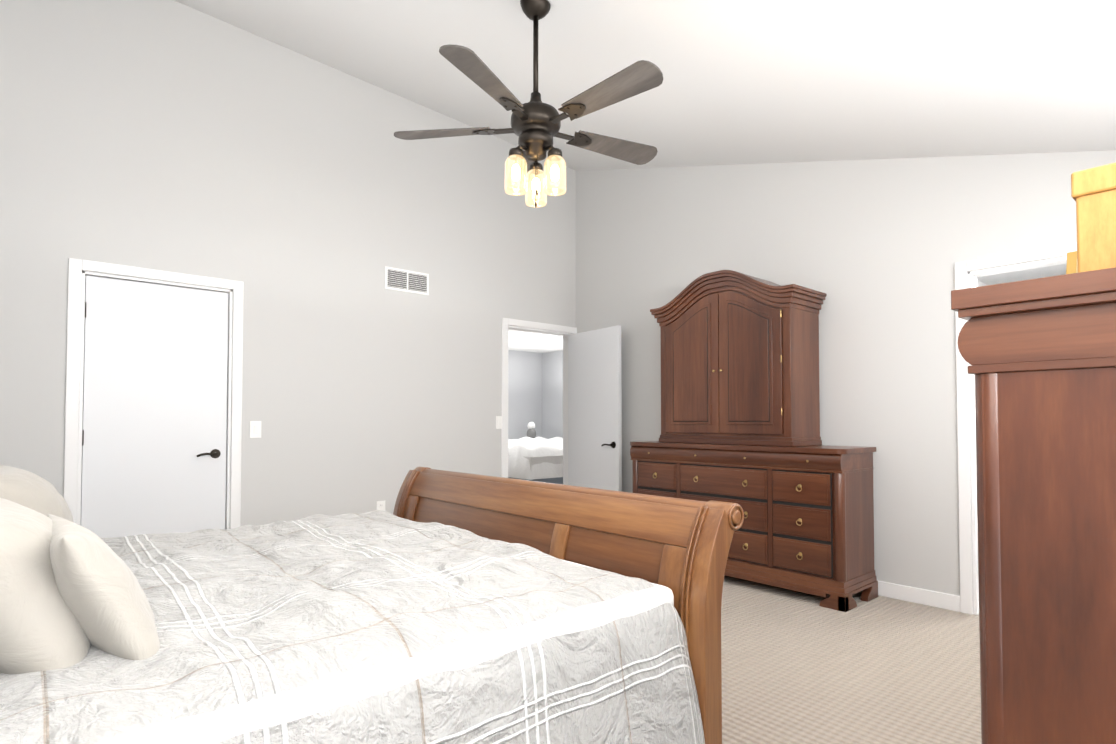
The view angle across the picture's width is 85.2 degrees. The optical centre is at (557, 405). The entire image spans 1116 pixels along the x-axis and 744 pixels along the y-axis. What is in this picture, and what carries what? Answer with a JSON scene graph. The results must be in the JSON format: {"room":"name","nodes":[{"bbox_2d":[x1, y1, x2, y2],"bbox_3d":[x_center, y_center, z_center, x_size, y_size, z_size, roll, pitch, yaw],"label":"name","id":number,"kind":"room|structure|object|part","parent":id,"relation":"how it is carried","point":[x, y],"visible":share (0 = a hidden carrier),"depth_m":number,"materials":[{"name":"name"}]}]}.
{"room":"bedroom","nodes":[
{"label":"bedroom","id":0,"kind":"room"},
{"bbox_2d":[0,0,575,525],"bbox_3d":[-1.763,-0.725,4.593,5.300,3.962,0.120,1,-2,-41],"label":"wall","id":1,"kind":"structure","parent":0,"point":[306,200],"depth_m":4.33,"materials":[{"name":"grey paint"}]},
{"bbox_2d":[64,258,243,528],"bbox_3d":[-2.548,0.192,3.872,0.934,2.092,0.136,1,-2,-41],"label":"door frame","id":2,"kind":"structure","parent":1,"relation":"attached to","point":[74,386],"depth_m":3.73,"materials":[{"name":"white wood"}]},
{"bbox_2d":[81,275,227,537],"bbox_3d":[-2.527,0.227,3.837,0.778,1.996,0.096,1,-2,-41],"label":"closet door","id":3,"kind":"structure","parent":1,"relation":"in","point":[154,432],"depth_m":3.83,"materials":[{"name":"white wood"}]},
{"bbox_2d":[250,421,260,437],"bbox_3d":[-2.090,0.166,4.196,0.072,0.116,0.013,1,-2,-41],"label":"light switch","id":4,"kind":"object","parent":1,"relation":"attached to","point":[255,429],"visible":1,"depth_m":4.19,"materials":[{"name":"white plastic"}]},
{"bbox_2d":[376,500,384,509],"bbox_3d":[-1.397,0.812,4.788,0.072,0.116,0.009,1,-2,-41],"label":"electrical outlet","id":5,"kind":"object","parent":1,"relation":"attached to","point":[380,505],"visible":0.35,"depth_m":4.78,"materials":[{"name":"white plastic"}]},
{"bbox_2d":[385,266,428,294],"bbox_3d":[-1.233,-1.019,4.974,0.390,0.180,0.014,1,-2,-41],"label":"air vent","id":6,"kind":"object","parent":1,"relation":"in","point":[397,279],"visible":1,"depth_m":4.97,"materials":[{"name":"white metal"}]},
{"bbox_2d":[496,416,501,428],"bbox_3d":[-0.535,0.156,5.556,0.072,0.116,0.013,1,-2,-41],"label":"light switch","id":7,"kind":"object","parent":1,"relation":"attached to","point":[498,422],"visible":1,"depth_m":5.55,"materials":[{"name":"white plastic"}]},
{"bbox_2d":[501,318,576,484],"bbox_3d":[-0.204,0.245,5.931,0.944,2.092,0.152,1,-2,-41],"label":"door frame","id":8,"kind":"structure","parent":1,"relation":"attached to","point":[564,331],"depth_m":5.80,"materials":[{"name":"white wood"}]},
{"bbox_2d":[568,325,621,490],"bbox_3d":[0.324,0.278,5.803,0.174,1.996,0.780,1,-2,-41],"label":"open door","id":9,"kind":"structure","parent":1,"relation":"in","point":[594,415],"depth_m":5.76,"materials":[{"name":"painted wood"},{"name":"dark bronze"}]},
{"bbox_2d":[508,350,541,438],"bbox_3d":[-2.039,0.180,10.175,4.500,2.440,0.120,1,-2,-41],"label":"wall","id":10,"kind":"structure","parent":0,"point":[524,388],"depth_m":11.33,"materials":[{"name":"grey paint"}]},
{"bbox_2d":[508,330,562,352],"bbox_3d":[-0.630,-1.131,8.596,4.740,0.100,4.400,1,-2,-41],"label":"ceiling","id":11,"kind":"structure","parent":0,"point":[530,342],"depth_m":10.07,"materials":[{"name":"white paint"}]},
{"bbox_2d":[542,350,562,438],"bbox_3d":[1.109,0.177,10.084,0.120,2.440,4.400,1,-2,-41],"label":"wall","id":12,"kind":"structure","parent":0,"point":[552,394],"depth_m":11.39,"materials":[{"name":"grey paint"}]},
{"bbox_2d":[175,0,1115,169],"bbox_3d":[-0.144,-1.981,2.772,5.300,1.784,5.040,1,-2,-41],"label":"ceiling","id":13,"kind":"structure","parent":0,"point":[762,81],"depth_m":3.21,"materials":[{"name":"white paint"}]},
{"bbox_2d":[394,0,662,207],"bbox_3d":[-0.067,-1.455,2.880,1.336,1.002,1.314,1,-2,-41],"label":"fan","id":14,"kind":"object","parent":13,"relation":"hanging from","point":[535,124],"visible":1,"depth_m":2.81,"materials":[{"name":"brown wood"}]},
{"bbox_2d":[576,150,1115,595],"bbox_3d":[1.845,-0.609,4.397,0.120,3.720,4.920,1,-2,-41],"label":"wall","id":15,"kind":"structure","parent":0,"point":[875,250],"depth_m":4.06,"materials":[{"name":"grey paint"}]},
{"bbox_2d":[860,580,959,611],"bbox_3d":[1.288,1.217,4.887,0.014,0.095,3.378,1,-2,-41],"label":"baseboard","id":16,"kind":"structure","parent":15,"relation":"attached to","point":[923,596],"depth_m":3.77,"materials":[{"name":"white"}]},
{"bbox_2d":[955,242,1076,614],"bbox_3d":[2.757,0.178,3.334,0.152,2.092,0.934,1,-2,-41],"label":"door frame","id":17,"kind":"structure","parent":15,"relation":"attached to","point":[967,493],"depth_m":3.59,"materials":[{"name":"white wood"}]},
{"bbox_2d":[721,575,980,743],"bbox_3d":[-0.144,1.258,2.689,5.300,0.100,5.040,1,-2,-41],"label":"floor","id":18,"kind":"structure","parent":0,"point":[801,668],"depth_m":2.77,"materials":[{"name":"carpet"}]},
{"bbox_2d":[0,465,743,743],"bbox_3d":[-1.027,0.479,1.902,2.502,1.417,2.169,1,-2,-41],"label":"bed","id":19,"kind":"object","parent":18,"relation":"on","point":[442,607],"visible":1,"depth_m":1.51,"materials":[{"name":"white fabric"}]},
{"bbox_2d":[0,465,72,521],"bbox_3d":[-1.844,0.393,2.089,0.288,0.365,0.689,1,-2,-41],"label":"pillow","id":20,"kind":"object","parent":19,"relation":"on","point":[25,488],"depth_m":1.96,"materials":[{"name":"beige fabric"}]},
{"bbox_2d":[0,498,90,673],"bbox_3d":[-1.210,0.388,1.341,0.303,0.365,0.686,1,-2,-41],"label":"pillow","id":21,"kind":"object","parent":19,"relation":"on","point":[45,561],"depth_m":1.16,"materials":[{"name":"beige fabric"}]},
{"bbox_2d":[47,514,159,659],"bbox_3d":[-0.999,0.408,1.325,0.196,0.330,0.426,1,-2,-41],"label":"pillow","id":22,"kind":"object","parent":19,"relation":"on","point":[98,609],"depth_m":1.20,"materials":[{"name":"beige fabric"}]},
{"bbox_3d":[-1.013,0.785,1.902,2.000,0.465,1.900,1,-2,-41],"label":"mattress","id":23,"kind":"part","parent":19,"relation":"part of","materials":[{"name":"white fabric"}]},
{"bbox_2d":[630,441,877,611],"bbox_3d":[1.317,0.768,4.431,0.484,0.970,1.740,1,-2,-41],"label":"dresser","id":24,"kind":"object","parent":18,"relation":"on","point":[807,526],"visible":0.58,"depth_m":3.92,"materials":[{"name":"brown wood"}]},
{"bbox_2d":[650,270,826,446],"bbox_3d":[1.295,-0.338,4.497,0.458,1.240,1.201,1,-2,-41],"label":"hutch","id":25,"kind":"object","parent":24,"relation":"on","point":[739,358],"visible":1,"depth_m":4.23,"materials":[{"name":"brown wood"}]},
{"bbox_2d":[951,267,1115,743],"bbox_3d":[1.251,0.485,1.159,1.000,1.367,0.570,1,-2,-41],"label":"chest","id":26,"kind":"object","parent":18,"relation":"on","point":[1038,355],"visible":1,"depth_m":0.97,"materials":[{"name":"brown wood"}]},
{"bbox_2d":[1066,251,1077,273],"bbox_3d":[1.231,-0.274,1.365,0.074,0.168,0.130,1,-2,-29],"label":"box","id":27,"kind":"object","parent":26,"relation":"on","point":[1071,266],"visible":0.12,"depth_m":1.41,"materials":[{"name":"yellow cardboard"}]},
{"bbox_2d":[1071,163,1115,272],"bbox_3d":[1.028,-0.294,0.924,0.200,0.177,0.350,1,-2,-41],"label":"decorative box","id":28,"kind":"object","parent":26,"relation":"on","point":[1093,192],"visible":0.75,"depth_m":0.97,"materials":[{"name":"yellow wood"}]},
{"bbox_2d":[977,280,986,286],"bbox_3d":[3.225,0.049,5.082,2.880,2.440,0.120,1,-2,-41],"label":"wall","id":29,"kind":"structure","parent":0,"point":[979,283],"depth_m":5.66,"materials":[{"name":"white paint"}]},
{"bbox_2d":[977,264,1066,284],"bbox_3d":[3.974,-1.240,4.348,3.000,0.100,2.260,1,-2,-41],"label":"ceiling","id":30,"kind":"structure","parent":0,"point":[1043,272],"depth_m":5.43,"materials":[{"name":"white paint"}]},
{"bbox_3d":[-0.630,1.408,8.531,4.740,0.100,4.400,1,-2,-41],"label":"floor","id":31,"kind":"structure","parent":0,"visible":0},
{"bbox_2d":[508,422,562,483],"bbox_3d":[-0.362,0.838,10.116,1.970,1.120,2.130,1,-2,-41],"label":"bed","id":32,"kind":"object","parent":31,"relation":"on","point":[532,456],"visible":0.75,"depth_m":8.97,"materials":[{"name":"white fabric"}]}
]}

